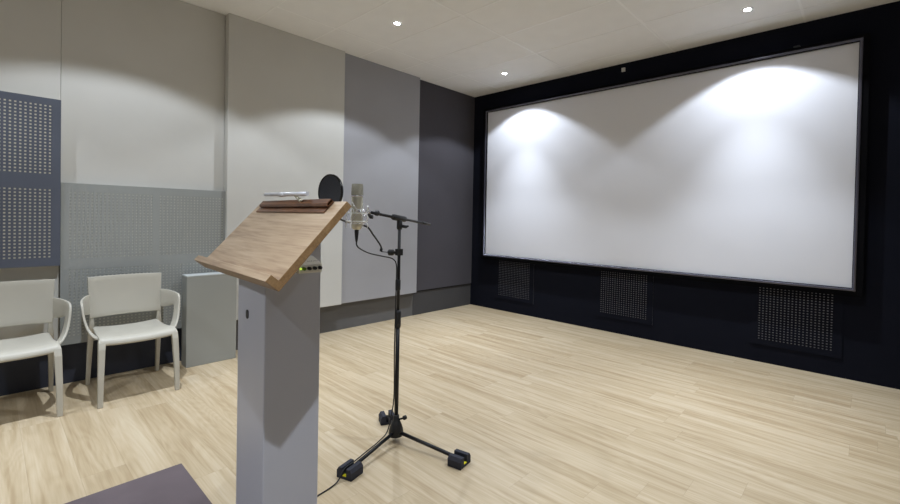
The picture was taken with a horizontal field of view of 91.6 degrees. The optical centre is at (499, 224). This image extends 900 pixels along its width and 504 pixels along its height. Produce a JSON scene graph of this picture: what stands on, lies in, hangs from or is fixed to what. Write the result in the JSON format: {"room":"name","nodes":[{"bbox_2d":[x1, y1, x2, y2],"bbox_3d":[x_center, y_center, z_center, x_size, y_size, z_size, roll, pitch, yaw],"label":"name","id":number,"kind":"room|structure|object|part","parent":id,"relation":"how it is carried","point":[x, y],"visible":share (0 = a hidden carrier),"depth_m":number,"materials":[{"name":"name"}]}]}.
{"room":"dubbing recording studio","nodes":[
{"label":"dubbing recording studio","id":0,"kind":"room"},
{"bbox_2d":[416,283,469,291],"bbox_3d":[-2.938,-0.385,4.144,0.200,3.298,7.700,2,1,40],"label":"wall","id":1,"kind":"structure","parent":0,"point":[469,283],"depth_m":6.51,"materials":[{"name":"grey paint"}]},
{"bbox_2d":[0,0,60,340],"bbox_3d":[-3.811,-0.551,2.916,0.048,2.966,1.217,2,1,40],"label":"acoustic panel","id":2,"kind":"object","parent":1,"relation":"attached to","point":[30,30],"visible":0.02,"depth_m":3.24,"materials":[{"name":"white fabric"}]},
{"bbox_2d":[0,91,60,267],"bbox_3d":[-3.586,-0.320,3.112,0.048,1.268,0.628,2,1,40],"label":"perforated panel","id":3,"kind":"object","parent":2,"relation":"attached to","point":[30,126],"visible":1,"depth_m":3.21,"materials":[{"name":"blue metal"}]},
{"bbox_2d":[59,0,225,331],"bbox_3d":[-3.057,-0.548,3.815,0.033,2.966,1.124,2,1,40],"label":"acoustic panel","id":4,"kind":"object","parent":1,"relation":"attached to","point":[142,87],"visible":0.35,"depth_m":3.75,"materials":[{"name":"white fabric"}]},
{"bbox_2d":[59,182,224,345],"bbox_3d":[-3.043,0.308,3.800,0.048,1.264,1.123,2,1,40],"label":"perforated panel","id":5,"kind":"object","parent":4,"relation":"attached to","point":[105,230],"visible":0.65,"depth_m":3.68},
{"bbox_2d":[0,284,470,395],"bbox_3d":[-2.923,1.095,4.061,0.008,0.340,7.600,2,1,40],"label":"baseboard","id":6,"kind":"structure","parent":1,"relation":"attached to","point":[17,376],"depth_m":3.87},
{"bbox_2d":[224,13,344,319],"bbox_3d":[-2.267,-0.543,4.678,0.120,2.966,1.213,2,1,40],"label":"acoustic panel","id":7,"kind":"object","parent":1,"relation":"attached to","point":[285,91],"visible":0.74,"depth_m":4.55,"materials":[{"name":"white fabric"}]},
{"bbox_2d":[341,53,419,303],"bbox_3d":[-1.518,-0.541,5.593,0.078,2.966,1.149,2,1,40],"label":"acoustic panel","id":8,"kind":"object","parent":1,"relation":"attached to","point":[382,103],"visible":0.75,"depth_m":5.53,"materials":[{"name":"grey fabric"}]},
{"bbox_2d":[416,80,474,290],"bbox_3d":[-0.795,-0.542,6.489,0.020,2.958,1.150,2,1,40],"label":"acoustic panel","id":9,"kind":"object","parent":1,"relation":"attached to","point":[446,118],"visible":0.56,"depth_m":6.46,"materials":[{"name":"grey fabric"}]},
{"bbox_2d":[0,304,899,503],"bbox_3d":[-0.534,1.391,2.097,6.600,0.100,7.900,2,1,40],"label":"floor","id":10,"kind":"structure","parent":0,"point":[544,411],"depth_m":2.88,"materials":[{"name":"brown wood"}]},
{"bbox_2d":[0,279,71,416],"bbox_3d":[-3.305,0.842,2.929,0.640,0.862,0.596,2,1,40],"label":"armchair","id":11,"kind":"object","parent":10,"relation":"on","point":[24,302],"visible":1,"depth_m":3.10,"materials":[{"name":"beige plastic"}]},
{"bbox_3d":[-3.478,0.566,3.078,0.076,0.321,0.465,2,1,40],"label":"backrest","id":12,"kind":"part","parent":11,"relation":"part of","materials":[{"name":"beige plastic"}]},
{"bbox_3d":[-3.290,0.828,2.917,0.518,0.064,0.452,2,1,40],"label":"seat","id":13,"kind":"part","parent":11,"relation":"part of","materials":[{"name":"beige plastic"}]},
{"bbox_3d":[-3.368,0.947,3.263,0.117,0.640,0.038,2,1,40],"label":"leg","id":14,"kind":"part","parent":11,"relation":"part of","materials":[{"name":"beige plastic"}]},
{"bbox_3d":[-2.962,1.047,2.916,0.091,0.466,0.047,2,1,40],"label":"leg","id":15,"kind":"part","parent":11,"relation":"part of","materials":[{"name":"beige plastic"}]},
{"bbox_3d":[-3.149,0.689,3.127,0.440,0.276,0.094,2,1,40],"label":"armrest","id":16,"kind":"part","parent":11,"relation":"part of","materials":[{"name":"beige plastic"}]},
{"bbox_2d":[80,273,179,408],"bbox_3d":[-2.870,0.844,3.401,0.640,0.862,0.596,2,1,40],"label":"armchair","id":17,"kind":"object","parent":10,"relation":"on","point":[108,295],"visible":1,"depth_m":3.45,"materials":[{"name":"beige plastic"}]},
{"bbox_3d":[-3.210,0.948,3.409,0.117,0.640,0.038,2,1,40],"label":"leg","id":18,"kind":"part","parent":17,"relation":"part of","materials":[{"name":"beige plastic"}]},
{"bbox_3d":[-3.040,0.690,3.216,0.440,0.276,0.094,2,1,40],"label":"armrest","id":19,"kind":"part","parent":17,"relation":"part of","materials":[{"name":"beige plastic"}]},
{"bbox_3d":[-2.803,1.048,3.063,0.091,0.466,0.047,2,1,40],"label":"leg","id":20,"kind":"part","parent":17,"relation":"part of","materials":[{"name":"beige plastic"}]},
{"bbox_3d":[-3.044,0.568,3.549,0.076,0.321,0.465,2,1,40],"label":"backrest","id":21,"kind":"part","parent":17,"relation":"part of","materials":[{"name":"beige plastic"}]},
{"bbox_3d":[-2.856,0.831,3.388,0.518,0.064,0.452,2,1,40],"label":"seat","id":22,"kind":"part","parent":17,"relation":"part of","materials":[{"name":"beige plastic"}]},
{"bbox_3d":[-2.934,0.950,3.733,0.117,0.640,0.038,2,1,40],"label":"leg","id":23,"kind":"part","parent":17,"relation":"part of","materials":[{"name":"beige plastic"}]},
{"bbox_3d":[-2.715,0.691,3.598,0.440,0.276,0.094,2,1,40],"label":"armrest","id":24,"kind":"part","parent":17,"relation":"part of","materials":[{"name":"beige plastic"}]},
{"bbox_3d":[-2.528,1.050,3.387,0.091,0.466,0.047,2,1,40],"label":"leg","id":25,"kind":"part","parent":17,"relation":"part of","materials":[{"name":"beige plastic"}]},
{"bbox_2d":[65,463,211,503],"bbox_3d":[-1.349,1.336,0.943,2.452,0.008,1.685,2,1,40],"label":"floor mat","id":26,"kind":"object","parent":10,"relation":"on","point":[174,484],"visible":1,"depth_m":2.13,"materials":[{"name":"carpet"}]},
{"bbox_2d":[181,272,236,367],"bbox_3d":[-2.688,0.861,4.036,0.145,0.817,0.401,2,1,40],"label":"cabinet","id":27,"kind":"object","parent":10,"relation":"on","point":[208,299],"depth_m":3.97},
{"bbox_3d":[-2.680,0.458,4.031,0.145,0.012,0.401,2,1,40],"label":"lid","id":28,"kind":"part","parent":27,"relation":"part of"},
{"bbox_2d":[194,201,351,503],"bbox_3d":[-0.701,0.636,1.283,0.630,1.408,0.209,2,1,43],"label":"lectern","id":29,"kind":"object","parent":10,"relation":"on","point":[279,306],"visible":0.94,"depth_m":1.18,"materials":[{"name":"brown wood"}]},
{"bbox_2d":[256,192,333,212],"bbox_3d":[-0.637,-0.069,1.329,0.510,0.066,0.029,2,1,43],"label":"reading lamp","id":30,"kind":"object","parent":29,"relation":"attached to","point":[299,205],"visible":1,"depth_m":1.29,"materials":[{"name":"brown wood"}]},
{"bbox_3d":[-0.639,-0.053,1.331,0.506,0.042,0.003,2,-40,43],"label":"mounting plate","id":31,"kind":"part","parent":30,"relation":"part of","materials":[{"name":"brown leather"}]},
{"bbox_3d":[-0.633,-0.063,1.325,0.498,0.022,0.010,2,-40,43],"label":"rail","id":32,"kind":"part","parent":30,"relation":"part of","materials":[{"name":"brown leather"}]},
{"bbox_2d":[296,256,321,273],"bbox_3d":[-0.515,0.107,1.166,0.064,0.041,0.062,2,1,40],"label":"amplifier","id":33,"kind":"object","parent":29,"relation":"attached to","point":[311,265],"visible":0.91,"depth_m":1.16,"materials":[{"name":"white metal"}]},
{"bbox_2d":[337,459,362,481],"bbox_3d":[-0.793,1.304,2.312,0.100,0.058,0.090,2,1,24],"label":"weight","id":34,"kind":"object","parent":10,"relation":"on","point":[350,473],"visible":0.97,"depth_m":2.29,"materials":[{"name":"black metal"}]},
{"bbox_2d":[379,410,393,425],"bbox_3d":[-0.752,1.296,2.923,0.100,0.058,0.090,1,1,-25],"label":"weight","id":35,"kind":"object","parent":10,"relation":"on","point":[382,416],"visible":0.61,"depth_m":2.89,"materials":[{"name":"black metal"}]},
{"bbox_2d":[351,210,450,465],"bbox_3d":[-0.626,0.614,2.667,0.603,1.394,0.801,1,1,-23],"label":"microphone stand","id":36,"kind":"object","parent":10,"relation":"on","point":[396,428],"visible":0.97,"depth_m":2.65,"materials":[{"name":"black metal"}]},
{"bbox_2d":[346,202,373,227],"bbox_3d":[-0.700,-0.049,2.223,0.109,0.133,0.172,2,1,40],"label":"mount","id":37,"kind":"object","parent":36,"relation":"attached to","point":[367,211],"visible":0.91,"depth_m":2.19,"materials":[{"name":"metal"}]},
{"bbox_2d":[351,184,362,229],"bbox_3d":[-0.719,-0.090,2.199,0.058,0.232,0.058,1,1,-5],"label":"microphone","id":38,"kind":"object","parent":37,"relation":"attached to","point":[357,189],"visible":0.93,"depth_m":2.18,"materials":[{"name":"silver metal"}]},
{"bbox_2d":[317,230,396,496],"bbox_3d":[-0.762,0.683,1.970,0.314,1.310,1.358,1,1,-2],"label":"microphone cable","id":39,"kind":"object","parent":38,"relation":"hanging from","point":[356,231],"visible":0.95,"depth_m":2.57,"materials":[{"name":"black rubber"}]},
{"bbox_2d":[351,184,362,194],"bbox_3d":[-0.717,-0.177,2.198,0.055,0.058,0.055,1,1,0],"label":"grille","id":40,"kind":"object","parent":38,"relation":"attached to","point":[357,189],"depth_m":2.18,"materials":[{"name":"silver metal"}]},
{"bbox_2d":[318,174,402,255],"bbox_3d":[-0.722,-0.022,2.327,0.157,0.428,0.727,1,1,10],"label":"filter","id":41,"kind":"object","parent":36,"relation":"attached to","point":[330,186],"visible":0.79,"depth_m":2.00,"materials":[{"name":"black fabric"}]},
{"bbox_3d":[-0.723,1.286,2.470,0.021,0.053,0.371,2,1,24],"label":"leg","id":42,"kind":"part","parent":36,"relation":"part of","materials":[{"name":"black metal"}]},
{"bbox_3d":[-0.596,-0.034,2.715,0.016,0.089,0.864,1,1,13],"label":"boom arm","id":43,"kind":"part","parent":36,"relation":"part of"},
{"bbox_2d":[395,280,400,290],"bbox_3d":[-0.618,0.369,2.655,0.032,0.065,0.031,2,1,40],"label":"strap","id":44,"kind":"object","parent":36,"relation":"attached to","point":[397,282],"visible":1,"depth_m":2.64,"materials":[{"name":"black plastic"}]},
{"bbox_3d":[-0.409,1.291,2.542,0.451,0.053,0.021,2,1,30],"label":"leg","id":45,"kind":"part","parent":36,"relation":"part of","materials":[{"name":"black metal"}]},
{"bbox_2d":[447,449,470,470],"bbox_3d":[-0.225,1.313,2.437,0.090,0.058,0.100,2,1,30],"label":"weight","id":46,"kind":"object","parent":10,"relation":"on","point":[459,459],"visible":1,"depth_m":2.41,"materials":[{"name":"black metal"}]},
{"bbox_2d":[182,0,899,96],"bbox_3d":[-0.465,-2.006,2.050,6.600,0.100,7.900,2,1,40],"label":"ceiling","id":47,"kind":"structure","parent":0,"point":[504,17],"depth_m":4.36,"materials":[{"name":"white paint"}]},
{"bbox_2d":[258,0,284,6],"bbox_3d":[-1.777,-1.994,3.397,1.214,0.007,0.565,2,1,40],"label":"trim","id":48,"kind":"structure","parent":47,"relation":"attached to","point":[275,3],"depth_m":3.92,"materials":[{"name":"white tile"}]},
{"bbox_2d":[392,21,401,25],"bbox_3d":[-1.012,-1.994,4.312,0.092,0.005,0.092,2,1,40],"label":"recessed light","id":49,"kind":"object","parent":47,"relation":"in","point":[397,23],"visible":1,"depth_m":4.31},
{"bbox_2d":[180,0,841,92],"bbox_3d":[-0.460,-1.954,1.981,6.300,0.002,7.600,2,1,40],"label":"trim","id":50,"kind":"structure","parent":47,"relation":"attached to","point":[618,1],"depth_m":4.39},
{"bbox_2d":[742,7,752,11],"bbox_3d":[2.221,-1.923,3.888,0.092,0.005,0.092,2,1,40],"label":"recessed light","id":51,"kind":"object","parent":47,"relation":"in","point":[747,9],"visible":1,"depth_m":3.88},
{"bbox_2d":[470,1,899,389],"bbox_3d":[2.014,-0.296,4.957,6.300,3.298,0.150,2,1,40],"label":"wall","id":52,"kind":"structure","parent":0,"point":[700,315],"depth_m":4.39,"materials":[{"name":"black fabric"}]},
{"bbox_2d":[495,260,533,303],"bbox_3d":[0.213,0.804,6.379,0.719,0.637,0.008,2,1,40],"label":"air vent","id":53,"kind":"object","parent":52,"relation":"in","point":[514,281],"visible":0.98,"depth_m":6.36,"materials":[{"name":"black metal"}]},
{"bbox_2d":[595,271,653,324],"bbox_3d":[1.504,0.845,5.282,0.738,0.637,0.008,2,1,40],"label":"air vent","id":54,"kind":"object","parent":52,"relation":"in","point":[620,296],"visible":0.98,"depth_m":5.26,"materials":[{"name":"black metal"}]},
{"bbox_2d":[481,33,870,297],"bbox_3d":[1.481,-0.564,5.249,4.517,2.291,0.094,2,1,40],"label":"projection screen","id":55,"kind":"object","parent":52,"relation":"attached to","point":[748,171],"visible":1,"depth_m":4.65,"materials":[{"name":"white fabric"}]},
{"bbox_2d":[749,286,843,358],"bbox_3d":[2.822,0.887,4.163,0.738,0.637,0.008,2,1,40],"label":"air vent","id":56,"kind":"object","parent":52,"relation":"in","point":[807,322],"visible":0.98,"depth_m":4.14,"materials":[{"name":"black metal"}]}
]}

